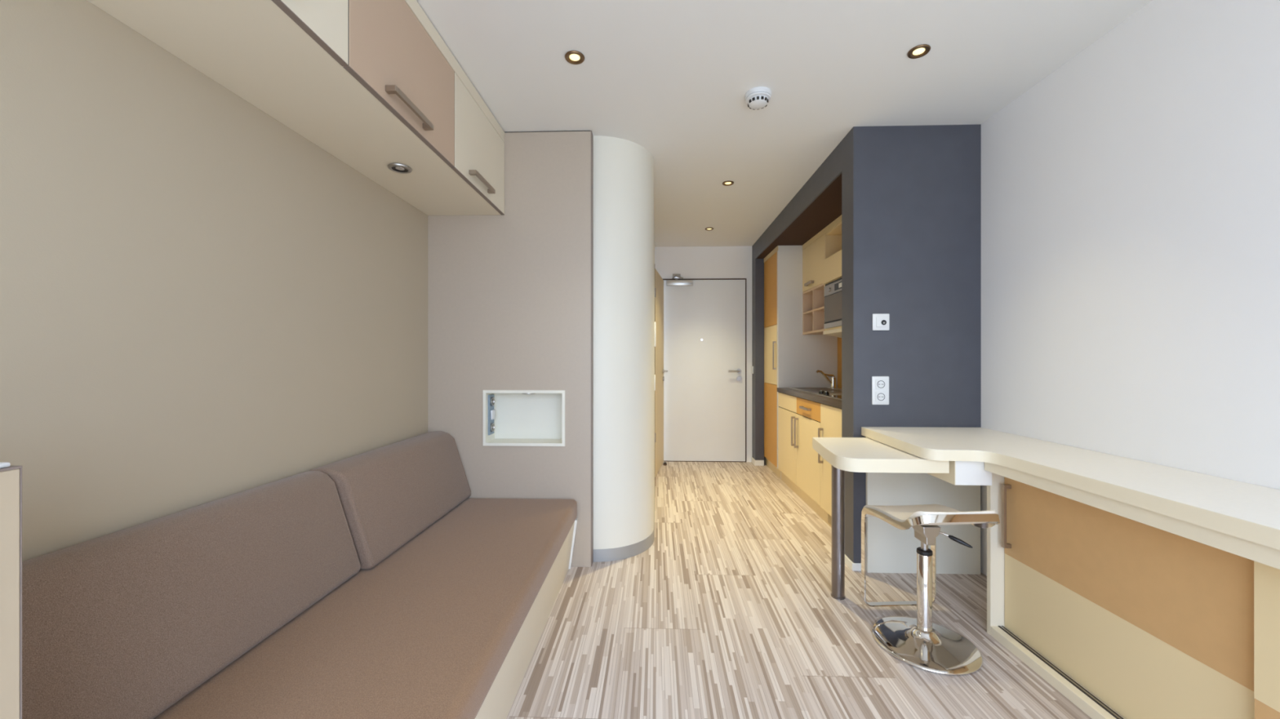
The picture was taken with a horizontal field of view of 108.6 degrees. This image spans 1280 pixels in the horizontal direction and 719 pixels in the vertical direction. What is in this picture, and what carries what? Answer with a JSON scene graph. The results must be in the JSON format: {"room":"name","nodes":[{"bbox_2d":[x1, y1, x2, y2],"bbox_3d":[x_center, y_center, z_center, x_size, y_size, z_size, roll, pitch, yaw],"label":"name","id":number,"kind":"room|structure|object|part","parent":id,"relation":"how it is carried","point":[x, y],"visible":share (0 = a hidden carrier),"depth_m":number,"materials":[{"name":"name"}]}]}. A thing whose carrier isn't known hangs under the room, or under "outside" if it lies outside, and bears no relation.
{"room":"studio apartment","nodes":[
{"label":"studio apartment","id":0,"kind":"room"},
{"bbox_2d":[0,0,427,561],"bbox_3d":[-1.328,-0.061,0.631,0.100,2.463,4.070,0,0,2],"label":"wall","id":1,"kind":"structure","parent":0,"point":[202,302],"depth_m":1.23,"materials":[{"name":"beige paint"}]},
{"bbox_2d":[87,0,504,215],"bbox_3d":[-1.027,-1.051,0.975,0.475,0.484,3.278,0,0,2],"label":"upper cabinet","id":2,"kind":"object","parent":1,"relation":"attached to","point":[374,85],"visible":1,"depth_m":1.49,"materials":[{"name":"beige laminate"}]},
{"bbox_3d":[-0.834,-1.024,0.950,0.018,0.406,0.666,0,0,2],"label":"door","id":3,"kind":"part","parent":2,"relation":"part of","materials":[{"name":"beige laminate"}]},
{"bbox_2d":[387,163,412,173],"bbox_3d":[-1.024,-0.815,1.963,0.094,0.011,0.094,0,0,2],"label":"recessed light","id":4,"kind":"object","parent":2,"relation":"attached to","point":[395,168],"depth_m":1.96,"materials":[{"name":"silver metal"}]},
{"bbox_3d":[-0.810,-1.024,1.623,0.018,0.406,0.671,0,0,2],"label":"door","id":5,"kind":"part","parent":2,"relation":"part of","materials":[{"name":"beige laminate"}]},
{"bbox_3d":[-0.785,-0.860,1.581,0.034,0.019,0.252,0,0,2],"label":"handle","id":6,"kind":"part","parent":2,"relation":"part of","materials":[{"name":"silver metal"}]},
{"bbox_3d":[-0.833,-1.259,0.969,0.018,0.058,3.278,0,0,2],"label":"cornice","id":7,"kind":"part","parent":2,"relation":"part of","materials":[{"name":"beige laminate"}]},
{"bbox_3d":[-0.787,-1.024,2.284,0.018,0.406,0.641,0,0,2],"label":"door","id":8,"kind":"part","parent":2,"relation":"part of","materials":[{"name":"beige laminate"}]},
{"bbox_3d":[-0.763,-0.860,2.233,0.034,0.019,0.252,0,0,2],"label":"handle","id":9,"kind":"part","parent":2,"relation":"part of","materials":[{"name":"silver metal"}]},
{"bbox_2d":[427,131,591,567],"bbox_3d":[-0.742,-0.059,2.622,0.932,2.457,0.030,0,0,2],"label":"wall partition","id":10,"kind":"structure","parent":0,"point":[509,293],"depth_m":2.60,"materials":[{"name":"paint"}]},
{"bbox_2d":[483,390,564,446],"bbox_3d":[-0.654,0.332,2.677,0.467,0.315,0.158,0,0,2],"label":"wall niche","id":11,"kind":"object","parent":10,"relation":"attached to","point":[519,418],"visible":0.98,"depth_m":2.74,"materials":[{"name":"white laminate"}]},
{"bbox_2d":[490,422,494,431],"bbox_3d":[-0.858,0.395,2.677,0.007,0.052,0.052,0,0,2],"label":"socket","id":12,"kind":"object","parent":11,"relation":"attached to","point":[492,425],"depth_m":2.68,"materials":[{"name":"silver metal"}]},
{"bbox_2d":[490,397,494,406],"bbox_3d":[-0.858,0.245,2.677,0.007,0.052,0.052,0,0,2],"label":"socket","id":13,"kind":"object","parent":11,"relation":"attached to","point":[492,400],"depth_m":2.68,"materials":[{"name":"silver metal"}]},
{"bbox_2d":[490,408,495,419],"bbox_3d":[-0.855,0.320,2.677,0.012,0.056,0.052,0,0,2],"label":"switch","id":14,"kind":"object","parent":11,"relation":"attached to","point":[492,411],"depth_m":2.67,"materials":[{"name":"white plastic"}]},
{"bbox_2d":[508,130,590,132],"bbox_3d":[-0.744,-1.290,2.624,0.929,0.006,0.026,0,0,2],"label":"trim","id":15,"kind":"structure","parent":10,"relation":"attached to","point":[556,131],"depth_m":2.60,"materials":[{"name":"grey"}]},
{"bbox_2d":[593,135,654,549],"bbox_3d":[0.046,-0.098,3.504,0.307,2.391,1.787,0,0,12],"label":"wall","id":16,"kind":"structure","parent":0,"point":[624,203],"depth_m":2.70,"materials":[{"name":"white paint"}]},
{"bbox_2d":[591,130,593,566],"bbox_3d":[-0.274,-0.061,2.625,0.004,2.459,0.064,0,0,2],"label":"trim","id":17,"kind":"structure","parent":16,"relation":"attached to","point":[592,135],"depth_m":2.62,"materials":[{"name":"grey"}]},
{"bbox_2d":[593,493,654,562],"bbox_3d":[0.047,1.134,3.503,0.309,0.072,1.790,0,0,12],"label":"baseboard","id":18,"kind":"structure","parent":16,"relation":"attached to","point":[626,552],"depth_m":2.70,"materials":[{"name":"silver metal"}]},
{"bbox_2d":[653,374,655,391],"bbox_3d":[0.116,0.180,3.593,0.010,0.120,0.090,0,0,2],"label":"light switch","id":19,"kind":"object","parent":16,"relation":"attached to","point":[654,375],"visible":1,"depth_m":3.55,"materials":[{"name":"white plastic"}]},
{"bbox_2d":[653,321,656,346],"bbox_3d":[0.118,-0.195,3.593,0.014,0.190,0.090,0,0,2],"label":"light switch","id":20,"kind":"object","parent":16,"relation":"attached to","point":[655,322],"visible":1,"depth_m":3.55,"materials":[{"name":"white plastic"}]},
{"bbox_2d":[654,246,751,462],"bbox_3d":[1.070,-0.061,5.301,1.999,2.463,0.100,0,0,2],"label":"wall","id":21,"kind":"structure","parent":0,"point":[690,262],"depth_m":5.25,"materials":[{"name":"white paint"}]},
{"bbox_2d":[662,274,746,462],"bbox_3d":[0.736,0.095,5.275,0.955,2.150,0.156,0,0,2],"label":"door","id":22,"kind":"structure","parent":21,"relation":"in","point":[704,319],"depth_m":5.26,"materials":[{"name":"laminate"}]},
{"bbox_3d":[0.430,-0.941,5.242,0.130,0.078,0.062,0,0,2],"label":"closer arm","id":23,"kind":"part","parent":22,"relation":"part of","materials":[{"name":"silver metal"}]},
{"bbox_3d":[1.077,0.133,5.216,0.151,0.052,0.062,0,0,2],"label":"handle","id":24,"kind":"part","parent":22,"relation":"part of","materials":[{"name":"silver metal"}]},
{"bbox_2d":[751,457,764,466],"bbox_3d":[1.316,1.140,5.151,0.103,0.060,0.179,0,0,2],"label":"baseboard","id":25,"kind":"structure","parent":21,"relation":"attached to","point":[757,463],"depth_m":5.06,"materials":[{"name":"white wood"}]},
{"bbox_2d":[751,258,764,460],"bbox_3d":[1.323,0.029,5.156,0.095,2.282,0.173,0,0,2],"label":"wall pier","id":26,"kind":"object","parent":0,"point":[757,264],"visible":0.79,"depth_m":5.07,"materials":[{"name":"paint"}]},
{"bbox_2d":[416,0,1151,247],"bbox_3d":[0.311,-1.343,1.958,3.284,0.100,6.835,0,0,2],"label":"ceiling","id":27,"kind":"structure","parent":0,"point":[672,79],"depth_m":2.05,"materials":[{"name":"white paint"}]},
{"bbox_2d":[564,50,584,64],"bbox_3d":[-0.279,-1.289,1.965,0.085,0.008,0.085,0,0,2],"label":"recessed light","id":28,"kind":"object","parent":27,"relation":"in","point":[574,57],"visible":1,"depth_m":1.96,"materials":[{"name":"brown metal"}]},
{"bbox_3d":[-0.279,-1.290,1.965,0.045,0.006,0.045,0,0,2],"label":"bulb","id":29,"kind":"part","parent":28,"relation":"part of","materials":[{"name":"beige glass"}]},
{"bbox_2d":[722,180,733,186],"bbox_3d":[0.644,-1.289,3.366,0.085,0.008,0.085,0,0,2],"label":"recessed light","id":30,"kind":"object","parent":27,"relation":"in","point":[727,183],"visible":1,"depth_m":3.36,"materials":[{"name":"brown metal"}]},
{"bbox_2d":[744,86,771,109],"bbox_3d":[0.575,-1.264,2.241,0.126,0.058,0.126,0,0,2],"label":"smoke detector","id":31,"kind":"object","parent":27,"relation":"attached to","point":[757,98],"visible":1,"depth_m":2.21,"materials":[{"name":"white plastic"}]},
{"bbox_2d":[906,44,930,58],"bbox_3d":[1.168,-1.289,1.927,0.085,0.008,0.085,0,0,2],"label":"recessed light","id":32,"kind":"object","parent":27,"relation":"in","point":[917,51],"visible":1,"depth_m":1.92,"materials":[{"name":"brown metal"}]},
{"bbox_3d":[1.168,-1.290,1.927,0.045,0.006,0.045,0,0,2],"label":"bulb","id":33,"kind":"part","parent":32,"relation":"part of","materials":[{"name":"beige glass"}]},
{"bbox_2d":[506,461,1091,718],"bbox_3d":[0.311,1.210,1.958,3.284,0.080,6.835,0,0,2],"label":"floor","id":34,"kind":"structure","parent":0,"point":[731,611],"depth_m":1.97,"materials":[{"name":"laminate"}]},
{"bbox_2d":[0,465,22,718],"bbox_3d":[-1.041,0.652,0.188,0.496,1.036,0.803,0,0,2],"label":"panel","id":35,"kind":"object","parent":34,"relation":"on","point":[11,477],"visible":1,"depth_m":0.57,"materials":[{"name":"beige laminate"}]},
{"bbox_2d":[0,462,10,468],"bbox_3d":[-0.974,0.131,0.227,0.357,0.006,0.706,0,0,2],"label":"tray","id":36,"kind":"object","parent":35,"relation":"on","point":[2,464],"visible":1,"depth_m":0.57,"materials":[{"name":"white plastic"}]},
{"bbox_2d":[475,518,577,718],"bbox_3d":[-0.812,1.033,1.602,0.855,0.274,2.006,0,0,2],"label":"daybed base","id":37,"kind":"object","parent":34,"relation":"on","point":[498,702],"visible":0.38,"depth_m":1.67,"materials":[{"name":"beige laminate"}]},
{"bbox_2d":[153,497,577,718],"bbox_3d":[-0.811,0.838,1.604,0.853,0.115,2.002,0,0,2],"label":"seat cushion","id":38,"kind":"object","parent":37,"relation":"on","point":[425,632],"visible":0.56,"depth_m":1.31,"materials":[{"name":"brown fabric"}]},
{"bbox_2d":[22,471,360,718],"bbox_3d":[-1.143,0.591,1.153,0.221,0.372,1.065,0,0,2],"label":"cushion","id":39,"kind":"object","parent":38,"relation":"on","point":[126,624],"visible":1,"depth_m":1.08,"materials":[{"name":"beige fabric"}]},
{"bbox_2d":[308,431,471,569],"bbox_3d":[-1.093,0.591,2.153,0.251,0.373,0.917,0,0,2],"label":"cushion","id":40,"kind":"object","parent":38,"relation":"on","point":[388,495],"visible":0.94,"depth_m":1.96,"materials":[{"name":"beige fabric"}]},
{"bbox_2d":[764,245,837,479],"bbox_3d":[1.641,0.029,4.851,0.622,2.282,0.752,0,0,2],"label":"tall cabinet","id":41,"kind":"object","parent":34,"relation":"on","point":[792,358],"visible":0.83,"depth_m":4.48,"materials":[{"name":"beige laminate"}]},
{"bbox_3d":[1.367,-0.707,4.797,0.019,0.715,0.529,0,0,2],"label":"door","id":42,"kind":"part","parent":41,"relation":"part of","materials":[{"name":"laminate"}]},
{"bbox_3d":[1.367,-0.047,4.797,0.019,0.596,0.529,0,0,2],"label":"door","id":43,"kind":"part","parent":41,"relation":"part of","materials":[{"name":"beige laminate"}]},
{"bbox_3d":[1.367,0.660,4.797,0.019,0.810,0.529,0,0,2],"label":"door","id":44,"kind":"part","parent":41,"relation":"part of","materials":[{"name":"laminate"}]},
{"bbox_3d":[1.650,-1.089,4.764,0.594,0.044,0.579,0,0,2],"label":"cornice","id":45,"kind":"part","parent":41,"relation":"part of","materials":[{"name":"beige laminate"}]},
{"bbox_3d":[1.335,-0.040,4.571,0.030,0.280,0.016,0,0,2],"label":"handle","id":46,"kind":"part","parent":41,"relation":"part of","materials":[{"name":"silver metal"}]},
{"bbox_2d":[777,392,824,520],"bbox_3d":[1.607,0.744,3.898,0.620,0.853,1.154,0,0,2],"label":"base cabinet","id":47,"kind":"object","parent":34,"relation":"on","point":[798,419],"visible":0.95,"depth_m":3.81,"materials":[{"name":"beige laminate"}]},
{"bbox_3d":[1.346,0.764,4.193,0.019,0.604,0.580,0,0,2],"label":"door","id":48,"kind":"part","parent":47,"relation":"part of","materials":[{"name":"beige laminate"}]},
{"bbox_3d":[1.313,0.615,3.947,0.030,0.250,0.016,0,0,2],"label":"handle","id":49,"kind":"part","parent":47,"relation":"part of","materials":[{"name":"silver metal"}]},
{"bbox_3d":[1.310,0.615,3.857,0.030,0.250,0.016,0,0,2],"label":"handle","id":50,"kind":"part","parent":47,"relation":"part of","materials":[{"name":"silver metal"}]},
{"bbox_3d":[1.302,0.385,3.627,0.030,0.018,0.200,0,0,2],"label":"handle","id":51,"kind":"part","parent":47,"relation":"part of","materials":[{"name":"silver metal"}]},
{"bbox_3d":[1.326,0.764,3.616,0.019,0.604,0.565,0,0,2],"label":"door","id":52,"kind":"part","parent":47,"relation":"part of","materials":[{"name":"beige laminate"}]},
{"bbox_2d":[777,387,841,408],"bbox_3d":[1.595,0.294,3.591,0.582,0.040,1.769,0,0,2],"label":"countertop","id":53,"kind":"structure","parent":47,"relation":"on","point":[817,398],"depth_m":3.50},
{"bbox_2d":[786,387,841,393],"bbox_3d":[1.622,0.271,4.066,0.460,0.006,0.680,0,0,2],"label":"sink","id":54,"kind":"object","parent":53,"relation":"in","point":[810,390],"visible":0.66,"depth_m":4.08,"materials":[{"name":"silver metal"}]},
{"bbox_3d":[1.590,0.273,3.920,0.335,0.002,0.315,0,0,2],"label":"bowl","id":55,"kind":"part","parent":54,"relation":"part of","materials":[{"name":"silver metal"}]},
{"bbox_2d":[815,369,836,388],"bbox_3d":[1.733,0.182,4.278,0.208,0.171,0.056,0,0,-17],"label":"tap","id":56,"kind":"object","parent":53,"relation":"on","point":[833,381],"visible":1,"depth_m":4.28,"materials":[{"name":"silver metal"}]},
{"bbox_3d":[1.714,0.165,4.282,0.174,0.136,0.026,0,0,-13],"label":"spout","id":57,"kind":"part","parent":56,"relation":"part of","materials":[{"name":"silver metal"}]},
{"bbox_3d":[1.768,0.154,4.290,0.108,0.049,0.037,0,0,-14],"label":"lever","id":58,"kind":"part","parent":56,"relation":"part of","materials":[{"name":"silver metal"}]},
{"bbox_2d":[811,390,841,399],"bbox_3d":[1.585,0.258,3.287,0.460,0.032,0.760,0,0,2],"label":"cooktop","id":59,"kind":"object","parent":53,"relation":"in","point":[837,396],"visible":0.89,"depth_m":3.46,"materials":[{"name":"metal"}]},
{"bbox_3d":[1.581,0.265,3.153,0.436,0.002,0.468,0,0,2],"label":"glass","id":60,"kind":"part","parent":59,"relation":"part of","materials":[{"name":"black glass"}]},
{"bbox_3d":[1.326,0.388,3.616,0.019,0.135,0.566,0,0,2],"label":"drawer","id":61,"kind":"part","parent":47,"relation":"part of","materials":[{"name":"laminate"}]},
{"bbox_2d":[817,404,841,527],"bbox_3d":[1.576,0.744,3.029,0.620,0.853,0.585,0,0,2],"label":"base cabinet","id":62,"kind":"object","parent":34,"relation":"on","point":[830,416],"visible":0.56,"depth_m":3.20,"materials":[{"name":"beige laminate"}]},
{"bbox_3d":[1.290,0.615,3.287,0.030,0.250,0.016,0,0,2],"label":"handle","id":63,"kind":"part","parent":62,"relation":"part of","materials":[{"name":"silver metal"}]},
{"bbox_2d":[827,513,831,526],"bbox_3d":[1.326,1.120,3.166,0.004,0.068,0.170,0,0,2],"label":"toe kick","id":64,"kind":"object","parent":62,"relation":"attached to","point":[829,518],"depth_m":3.22,"materials":[{"name":"beige laminate"}]},
{"bbox_2d":[812,437,991,599],"bbox_3d":[1.182,0.794,2.233,0.618,0.751,0.578,0,0,2],"label":"table","id":65,"kind":"object","parent":34,"relation":"on","point":[857,455],"visible":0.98,"depth_m":2.08,"materials":[{"name":"laminate"}]},
{"bbox_3d":[0.978,0.825,2.270,0.066,0.690,0.066,0,0,2],"label":"leg","id":66,"kind":"part","parent":65,"relation":"part of","materials":[{"name":"silver metal"}]},
{"bbox_2d":[866,436,980,574],"bbox_3d":[1.551,0.794,2.524,0.605,0.751,0.021,0,0,2],"label":"cabinet","id":67,"kind":"object","parent":34,"relation":"on","point":[890,548],"visible":0.43,"depth_m":2.52,"materials":[{"name":"white laminate"}]},
{"bbox_2d":[861,504,999,675],"bbox_3d":[1.179,0.871,1.922,0.404,0.598,0.448,0,0,2],"label":"bar stool","id":68,"kind":"object","parent":34,"relation":"on","point":[920,642],"visible":1,"depth_m":1.86,"materials":[{"name":"silver metal"}]},
{"bbox_3d":[1.171,0.765,1.893,0.026,0.040,0.026,0,0,2],"label":"gas rod","id":69,"kind":"part","parent":68,"relation":"part of","materials":[{"name":"silver metal"}]},
{"bbox_3d":[1.199,0.649,1.931,0.321,0.153,0.403,0,0,-3],"label":"seat","id":70,"kind":"part","parent":68,"relation":"part of","materials":[{"name":"white plastic"}]},
{"bbox_3d":[1.200,0.854,1.925,0.338,0.545,0.411,0,0,-3],"label":"seat frame","id":71,"kind":"part","parent":68,"relation":"part of","materials":[{"name":"silver metal"}]},
{"bbox_2d":[984,462,1279,718],"bbox_3d":[1.597,0.794,0.480,0.405,0.751,2.970,0,0,2],"label":"sideboard","id":72,"kind":"object","parent":34,"relation":"on","point":[1127,611],"visible":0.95,"depth_m":1.42,"materials":[{"name":"beige laminate"}]},
{"bbox_3d":[1.523,0.651,1.912,0.030,0.262,0.016,0,0,2],"label":"handle","id":73,"kind":"part","parent":72,"relation":"part of","materials":[{"name":"silver metal"}]},
{"bbox_3d":[1.611,1.150,0.479,0.354,0.040,2.930,0,0,2],"label":"rail","id":74,"kind":"part","parent":72,"relation":"part of","materials":[{"name":"beige wood"}]},
{"bbox_3d":[1.476,1.129,0.483,0.008,0.002,2.929,0,0,2],"label":"track rail","id":75,"kind":"part","parent":72,"relation":"part of","materials":[{"name":"silver metal"}]},
{"bbox_2d":[861,426,1279,550],"bbox_3d":[1.481,0.396,0.743,0.658,0.045,3.588,0,0,2],"label":"countertop","id":76,"kind":"structure","parent":72,"relation":"on","point":[1248,512],"depth_m":1.50,"materials":[{"name":"laminate"}]},
{"bbox_3d":[1.534,0.796,1.511,0.018,0.661,0.866,0,0,2],"label":"sliding door","id":77,"kind":"part","parent":72,"relation":"part of","materials":[{"name":"beige laminate"}]},
{"bbox_3d":[1.590,0.442,0.469,0.392,0.044,2.908,0,0,2],"label":"rail","id":78,"kind":"part","parent":72,"relation":"part of","materials":[{"name":"beige wood"}]},
{"bbox_3d":[1.468,0.642,0.611,0.005,0.351,1.001,0,0,2],"label":"panel","id":79,"kind":"part","parent":72,"relation":"part of","materials":[{"name":"beige laminate"}]},
{"bbox_3d":[1.476,0.796,0.611,0.018,0.661,1.003,0,0,2],"label":"sliding door","id":80,"kind":"part","parent":72,"relation":"part of","materials":[{"name":"beige laminate"}]},
{"bbox_2d":[756,173,841,258],"bbox_3d":[1.585,-1.127,3.966,0.676,0.026,2.531,0,0,2],"label":"ceiling","id":81,"kind":"structure","parent":0,"point":[826,208],"depth_m":3.65,"materials":[{"name":"brown"}]},
{"bbox_2d":[841,124,981,572],"bbox_3d":[1.532,-0.061,2.620,0.690,2.463,0.160,0,0,2],"label":"wall","id":82,"kind":"structure","parent":0,"point":[911,195],"depth_m":2.54,"materials":[{"name":"paint"}]},
{"bbox_2d":[751,141,841,262],"bbox_3d":[1.240,-1.202,3.978,0.012,0.181,2.533,0,0,2],"label":"trim","id":83,"kind":"structure","parent":82,"relation":"attached to","point":[830,169],"depth_m":3.41,"materials":[{"name":"paint"}]},
{"bbox_2d":[844,554,861,571],"bbox_3d":[1.210,1.149,2.627,0.065,0.042,0.170,0,0,2],"label":"baseboard","id":84,"kind":"object","parent":82,"relation":"attached to","point":[853,566],"visible":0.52,"depth_m":2.54,"materials":[{"name":"white wood"}]},
{"bbox_2d":[871,376,888,404],"bbox_3d":[1.329,0.172,2.541,0.093,0.157,0.014,0,0,2],"label":"power socket","id":85,"kind":"object","parent":82,"relation":"attached to","point":[880,384],"visible":1,"depth_m":2.54,"materials":[{"name":"white plastic"}]},
{"bbox_2d":[872,313,888,330],"bbox_3d":[1.331,-0.207,2.539,0.092,0.092,0.017,0,0,2],"label":"socket","id":86,"kind":"object","parent":82,"relation":"attached to","point":[880,321],"visible":1,"depth_m":2.54,"materials":[{"name":"white plastic"}]},
{"bbox_2d":[981,0,1279,576],"bbox_3d":[1.901,-0.061,1.853,0.100,2.463,6.735,0,0,2],"label":"wall","id":87,"kind":"structure","parent":0,"point":[1131,194],"depth_m":1.67,"materials":[{"name":"white paint"}]},
{"bbox_2d":[802,228,824,334],"bbox_3d":[1.735,-0.677,4.179,0.387,0.870,0.583,0,0,2],"label":"upper cabinet","id":88,"kind":"object","parent":87,"relation":"attached to","point":[813,251],"visible":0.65,"depth_m":4.18,"materials":[{"name":"beige laminate"}]},
{"bbox_3d":[1.558,-0.702,4.243,0.030,0.022,0.180,0,0,2],"label":"handle","id":89,"kind":"part","parent":88,"relation":"part of","materials":[{"name":"silver metal"}]},
{"bbox_3d":[1.581,-0.860,4.184,0.019,0.408,0.579,0,0,2],"label":"door","id":90,"kind":"part","parent":88,"relation":"part of","materials":[{"name":"beige laminate"}]},
{"bbox_3d":[1.749,-1.089,4.178,0.359,0.044,0.583,0,0,2],"label":"cornice","id":91,"kind":"part","parent":88,"relation":"part of","materials":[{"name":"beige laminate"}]},
{"bbox_2d":[822,328,841,337],"bbox_3d":[1.711,-0.200,3.592,0.344,0.080,0.588,0,0,2],"label":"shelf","id":92,"kind":"object","parent":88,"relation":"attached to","point":[836,332],"visible":0.18,"depth_m":3.73,"materials":[{"name":"beige laminate"}]},
{"bbox_2d":[822,214,841,330],"bbox_3d":[1.720,-0.677,3.591,0.375,0.870,0.588,0,0,2],"label":"upper cabinet","id":93,"kind":"object","parent":87,"relation":"attached to","point":[832,263],"visible":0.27,"depth_m":3.78,"materials":[{"name":"beige laminate"}]},
{"bbox_2d":[823,277,841,328],"bbox_3d":[1.714,-0.444,3.592,0.359,0.370,0.586,0,0,2],"label":"microwave","id":94,"kind":"object","parent":93,"relation":"in","point":[833,290],"visible":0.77,"depth_m":3.68,"materials":[{"name":"silver metal"}]},
{"bbox_3d":[1.550,-0.280,3.597,0.009,0.040,0.586,0,0,2],"label":"trim","id":95,"kind":"part","parent":94,"relation":"part of","materials":[{"name":"silver metal"}]},
{"bbox_3d":[1.547,-0.417,3.588,0.013,0.210,0.567,0,0,2],"label":"door","id":96,"kind":"part","parent":94,"relation":"part of","materials":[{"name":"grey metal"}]},
{"bbox_3d":[1.550,-0.573,3.597,0.007,0.086,0.586,0,0,2],"label":"control panel","id":97,"kind":"part","parent":94,"relation":"part of","materials":[{"name":"silver metal"}]},
{"bbox_3d":[1.728,-1.089,3.591,0.359,0.044,0.588,0,0,2],"label":"cornice","id":98,"kind":"part","parent":93,"relation":"part of","materials":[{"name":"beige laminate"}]},
{"bbox_2d":[837,337,841,388],"bbox_3d":[1.896,0.037,3.581,0.020,0.554,1.769,0,0,2],"label":"backsplash","id":99,"kind":"structure","parent":87,"relation":"attached to","point":[839,340],"depth_m":4.41,"materials":[{"name":"laminate"}]},
{"bbox_3d":[0.124,-0.062,4.841,0.060,2.463,0.885,0,0,2],"label":"wall","id":100,"kind":"structure","parent":0,"visible":0},
{"bbox_2d":[654,268,667,477],"bbox_3d":[0.199,0.120,4.873,0.207,2.100,0.815,0,0,2],"label":"door","id":101,"kind":"structure","parent":100,"relation":"in","point":[659,282],"depth_m":4.82,"materials":[{"name":"beige laminate"}]}
]}

